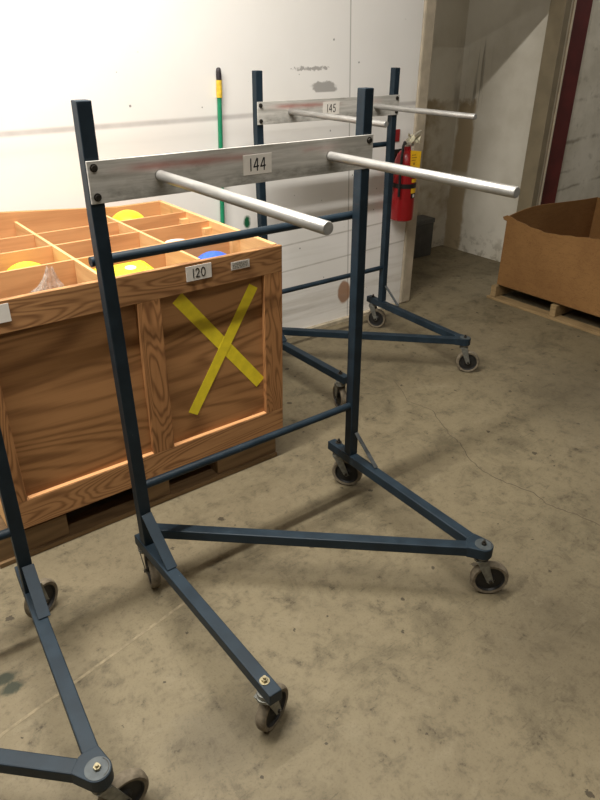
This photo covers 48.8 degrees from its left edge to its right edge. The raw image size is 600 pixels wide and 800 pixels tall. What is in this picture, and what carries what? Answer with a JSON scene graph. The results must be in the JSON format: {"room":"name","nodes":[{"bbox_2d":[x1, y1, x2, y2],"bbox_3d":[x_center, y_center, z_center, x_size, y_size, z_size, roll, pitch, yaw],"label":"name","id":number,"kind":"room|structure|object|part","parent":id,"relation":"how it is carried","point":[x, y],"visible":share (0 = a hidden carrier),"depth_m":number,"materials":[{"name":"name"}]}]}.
{"room":"warehouse","nodes":[
{"label":"warehouse","id":0,"kind":"room"},
{"bbox_2d":[0,0,423,327],"bbox_3d":[-1.954,-1.281,2.081,6.665,3.500,0.090,-20,35,-33],"label":"wall","id":1,"kind":"structure","parent":0,"point":[146,69],"depth_m":3.21,"materials":[{"name":"white paint"}]},
{"bbox_2d":[284,303,394,338],"bbox_3d":[-0.015,-0.424,4.174,1.700,0.022,0.030,-20,35,-33],"label":"baseboard","id":2,"kind":"structure","parent":1,"relation":"attached to","point":[346,318],"depth_m":4.32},
{"bbox_2d":[395,129,399,141],"bbox_3d":[0.587,-1.624,4.057,0.070,0.070,0.004,-20,35,-33],"label":"wall sign","id":3,"kind":"object","parent":1,"relation":"attached to","point":[397,138],"visible":0.43,"depth_m":4.07,"materials":[{"name":"red plastic"}]},
{"bbox_2d":[391,130,421,221],"bbox_3d":[0.658,-1.394,4.125,0.162,0.534,0.182,3,29,4],"label":"fire extinguisher","id":4,"kind":"object","parent":1,"relation":"attached to","point":[404,187],"visible":0.88,"depth_m":4.10,"materials":[{"name":"metal"}]},
{"bbox_2d":[399,0,436,302],"bbox_3d":[0.719,-1.571,4.277,0.098,1.950,0.122,-20,35,-33],"label":"trim","id":5,"kind":"structure","parent":1,"relation":"attached to","point":[429,13],"depth_m":4.11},
{"bbox_2d":[0,245,599,799],"bbox_3d":[0.860,0.181,3.206,11.500,0.101,10.000,-20,35,-33],"label":"floor","id":6,"kind":"structure","parent":0,"point":[404,679],"depth_m":2.17,"materials":[{"name":"concrete"}]},
{"bbox_2d":[0,427,148,799],"bbox_3d":[-0.982,0.292,1.291,1.000,1.510,0.837,-17,33,-29],"label":"rack","id":7,"kind":"object","parent":6,"relation":"on","point":[92,771],"visible":1,"depth_m":1.59,"materials":[{"name":"blue metal"}]},
{"bbox_3d":[-0.800,-0.024,1.664,0.049,1.309,0.070,-17,33,-29],"label":"post","id":8,"kind":"part","parent":7,"relation":"part of","materials":[{"name":"blue metal"}]},
{"bbox_3d":[-1.004,0.803,1.549,1.051,0.036,0.038,4,29,6],"label":"diagonal rail","id":9,"kind":"part","parent":7,"relation":"part of","materials":[{"name":"blue metal"}]},
{"bbox_3d":[-0.660,0.684,1.772,0.038,0.038,0.773,-17,33,-28],"label":"rail","id":10,"kind":"part","parent":7,"relation":"part of","materials":[{"name":"blue metal"}]},
{"bbox_3d":[-0.469,0.840,1.490,0.084,0.040,0.087,-17,33,-29],"label":"corner plate","id":11,"kind":"part","parent":7,"relation":"part of","materials":[{"name":"blue paint"}]},
{"bbox_2d":[0,439,276,568],"bbox_3d":[-0.865,0.180,2.935,1.195,0.134,0.952,-20,35,-33],"label":"pallet","id":12,"kind":"object","parent":6,"relation":"on","point":[48,534],"visible":0.12,"depth_m":2.58,"materials":[{"name":"brown wood"}]},
{"bbox_2d":[0,200,282,528],"bbox_3d":[-0.831,-0.276,2.715,1.162,0.876,0.987,-20,35,-33],"label":"wooden crate","id":13,"kind":"object","parent":12,"relation":"on","point":[203,337],"visible":0.91,"depth_m":2.40,"materials":[{"name":"orange wood"}]},
{"bbox_3d":[-1.286,-0.095,2.425,0.020,0.808,0.931,-20,35,-33],"label":"panel","id":14,"kind":"part","parent":13,"relation":"part of","materials":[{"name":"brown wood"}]},
{"bbox_2d":[8,261,40,269],"bbox_3d":[-0.976,-0.404,2.385,0.190,0.190,0.190,-20,35,-33],"label":"ball","id":15,"kind":"object","parent":13,"relation":"in","point":[26,263],"visible":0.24,"depth_m":2.33,"materials":[{"name":"yellow plastic"}]},
{"bbox_2d":[30,264,63,292],"bbox_3d":[-0.837,-0.354,2.174,0.200,0.184,0.168,-6,29,-11],"label":"plastic bag","id":16,"kind":"object","parent":13,"relation":"in","point":[50,280],"visible":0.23,"depth_m":2.15,"materials":[{"name":"beige"}]},
{"bbox_3d":[-1.126,-0.466,3.048,1.158,0.866,0.022,-20,35,-33],"label":"panel","id":17,"kind":"part","parent":13,"relation":"part of","materials":[{"name":"brown wood"}]},
{"bbox_2d":[93,260,153,275],"bbox_3d":[-0.616,-0.395,2.367,0.220,0.150,0.204,-20,35,-33],"label":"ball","id":18,"kind":"object","parent":13,"relation":"in","point":[136,266],"visible":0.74,"depth_m":2.37,"materials":[{"name":"plastic"}]},
{"bbox_2d":[112,210,143,220],"bbox_3d":[-0.777,-0.771,3.007,0.184,0.184,0.184,-20,35,-33],"label":"ball","id":19,"kind":"object","parent":13,"relation":"in","point":[125,214],"visible":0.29,"depth_m":2.94,"materials":[{"name":"yellow plastic"}]},
{"bbox_3d":[-0.548,-0.075,2.405,1.142,0.804,0.012,-20,35,-33],"label":"panel","id":20,"kind":"part","parent":13,"relation":"part of","materials":[{"name":"orange wood"}]},
{"bbox_2d":[165,239,183,242],"bbox_3d":[-0.497,-0.597,2.700,0.112,0.102,0.112,-20,35,-33],"label":"roll","id":21,"kind":"object","parent":13,"relation":"in","point":[171,240],"visible":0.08,"depth_m":2.69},
{"bbox_2d":[198,251,225,259],"bbox_3d":[-0.329,-0.481,2.558,0.190,0.190,0.190,-20,35,-33],"label":"ball","id":22,"kind":"object","parent":13,"relation":"in","point":[209,254],"visible":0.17,"depth_m":2.50,"materials":[{"name":"blue plastic"}]},
{"bbox_3d":[-0.384,-0.420,3.038,0.020,0.808,0.931,-20,35,-33],"label":"panel","id":23,"kind":"part","parent":13,"relation":"part of","materials":[{"name":"brown wood"}]},
{"bbox_2d":[232,260,247,268],"bbox_3d":[-0.218,-0.497,2.422,0.069,0.021,0.001,-20,35,-33],"label":"label","id":24,"kind":"object","parent":13,"relation":"attached to","point":[236,264],"depth_m":2.42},
{"bbox_2d":[216,67,224,223],"bbox_3d":[-0.429,-0.922,3.518,0.280,1.518,0.044,-20,35,-33],"label":"pole","id":25,"kind":"object","parent":6,"relation":"on","point":[218,69],"visible":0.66,"depth_m":3.27,"materials":[{"name":"green paint"}]},
{"bbox_2d":[71,87,519,731],"bbox_3d":[0.068,-0.040,1.918,0.999,1.510,0.863,-20,35,-33],"label":"rack","id":26,"kind":"object","parent":6,"relation":"on","point":[203,172],"visible":1,"depth_m":1.95,"materials":[{"name":"blue metal"}]},
{"bbox_3d":[-0.503,-0.120,1.845,0.046,1.309,0.070,-20,35,-33],"label":"post","id":27,"kind":"part","parent":26,"relation":"part of","materials":[{"name":"blue metal"}]},
{"bbox_3d":[-0.296,0.602,1.929,0.038,0.038,0.770,-20,35,-33],"label":"rail","id":28,"kind":"part","parent":26,"relation":"part of","materials":[{"name":"blue metal"}]},
{"bbox_3d":[0.037,0.463,2.191,1.063,0.036,0.038,3,29,4],"label":"diagonal rail","id":29,"kind":"part","parent":26,"relation":"part of","materials":[{"name":"blue metal"}]},
{"bbox_3d":[0.202,-0.374,2.323,0.049,1.309,0.070,-20,35,-33],"label":"post","id":30,"kind":"part","parent":26,"relation":"part of","materials":[{"name":"blue metal"}]},
{"bbox_3d":[0.363,0.333,2.434,0.038,0.038,0.791,-19,34,-32],"label":"rail","id":31,"kind":"part","parent":26,"relation":"part of","materials":[{"name":"blue metal"}]},
{"bbox_3d":[0.581,0.485,2.158,0.084,0.040,0.087,-20,35,-33],"label":"corner plate","id":32,"kind":"part","parent":26,"relation":"part of","materials":[{"name":"blue paint"}]},
{"bbox_2d":[252,67,478,406],"bbox_3d":[0.381,-0.863,3.432,0.969,1.510,0.903,-20,35,-32],"label":"rack","id":33,"kind":"object","parent":6,"relation":"on","point":[344,109],"visible":0.72,"depth_m":3.58,"materials":[{"name":"blue metal"}]},
{"bbox_3d":[-0.192,-0.956,3.382,0.046,1.309,0.070,-20,35,-32],"label":"post","id":34,"kind":"part","parent":33,"relation":"part of","materials":[{"name":"blue metal"}]},
{"bbox_3d":[0.004,-0.238,3.475,0.040,0.038,0.740,-20,35,-32],"label":"rail","id":35,"kind":"part","parent":33,"relation":"part of","materials":[{"name":"blue metal"}]},
{"bbox_3d":[0.349,-0.363,3.709,1.070,0.036,0.038,4,29,6],"label":"diagonal rail","id":36,"kind":"part","parent":33,"relation":"part of","materials":[{"name":"blue metal"}]},
{"bbox_3d":[0.515,-1.208,3.857,0.049,1.309,0.070,-20,35,-32],"label":"post","id":37,"kind":"part","parent":33,"relation":"part of","materials":[{"name":"blue metal"}]},
{"bbox_3d":[0.677,-0.491,3.950,0.038,0.038,0.826,-18,34,-30],"label":"rail","id":38,"kind":"part","parent":33,"relation":"part of","materials":[{"name":"blue metal"}]},
{"bbox_3d":[0.895,-0.329,3.655,0.083,0.040,0.087,-20,35,-32],"label":"corner plate","id":39,"kind":"part","parent":33,"relation":"part of","materials":[{"name":"blue paint"}]},
{"bbox_2d":[413,215,434,258],"bbox_3d":[0.984,-1.391,5.653,0.300,0.320,0.150,-20,35,-33],"label":"metal box","id":40,"kind":"object","parent":6,"relation":"on","point":[424,225],"visible":0.48,"depth_m":5.62,"materials":[{"name":"grey metal"}]},
{"bbox_3d":[0.985,-1.514,5.585,0.300,0.039,0.150,-20,35,-33],"label":"lid","id":41,"kind":"part","parent":40,"relation":"part of","materials":[{"name":"grey metal"}]},
{"bbox_2d":[486,284,599,335],"bbox_3d":[2.118,-0.743,4.699,1.090,0.114,1.085,-20,35,-33],"label":"pallet","id":42,"kind":"object","parent":6,"relation":"on","point":[556,311],"visible":0.29,"depth_m":4.49,"materials":[{"name":"brown wood"}]},
{"bbox_2d":[497,197,599,316],"bbox_3d":[2.155,-1.018,4.548,1.106,0.512,1.083,-20,35,-33],"label":"cardboard box","id":43,"kind":"object","parent":42,"relation":"on","point":[551,252],"visible":1,"depth_m":4.44,"materials":[{"name":"brown cardboard"}]},
{"bbox_2d":[417,0,469,247],"bbox_3d":[0.141,-2.559,4.460,2.880,3.500,0.100,-20,35,-33],"label":"wall","id":44,"kind":"structure","parent":0,"point":[451,17],"depth_m":5.37,"materials":[{"name":"white paint"}]},
{"bbox_2d":[442,0,550,261],"bbox_3d":[1.329,-2.982,5.255,0.100,3.500,1.700,-20,35,-33],"label":"wall","id":45,"kind":"structure","parent":0,"point":[504,39],"depth_m":5.23,"materials":[{"name":"white paint"}]},
{"bbox_2d":[536,0,576,205],"bbox_3d":[1.831,-2.616,4.593,0.095,3.500,0.112,-20,35,-33],"label":"trim","id":46,"kind":"structure","parent":45,"relation":"attached to","point":[573,5],"depth_m":4.79,"materials":[{"name":"brown wood"}]},
{"bbox_2d":[555,0,599,202],"bbox_3d":[3.236,-3.151,5.598,3.250,3.500,0.100,-20,35,-33],"label":"wall","id":47,"kind":"structure","parent":0,"point":[579,179],"depth_m":5.22,"materials":[{"name":"white paint"}]},
{"bbox_2d":[540,0,592,204],"bbox_3d":[1.951,-2.671,4.695,0.235,3.500,0.075,-20,35,-33],"label":"trim","id":48,"kind":"structure","parent":47,"relation":"attached to","point":[583,7],"depth_m":4.91,"materials":[{"name":"red paint"}]},
{"bbox_3d":[1.221,-3.281,3.765,1.325,1.550,0.090,-20,35,-33],"label":"wall header","id":49,"kind":"structure","parent":0,"visible":0},
{"bbox_2d":[516,0,571,211],"bbox_3d":[1.772,-2.591,4.546,0.065,3.500,0.125,-20,35,-33],"label":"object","id":50,"kind":"structure","parent":49,"relation":"attached to","point":[559,10],"depth_m":4.75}
]}

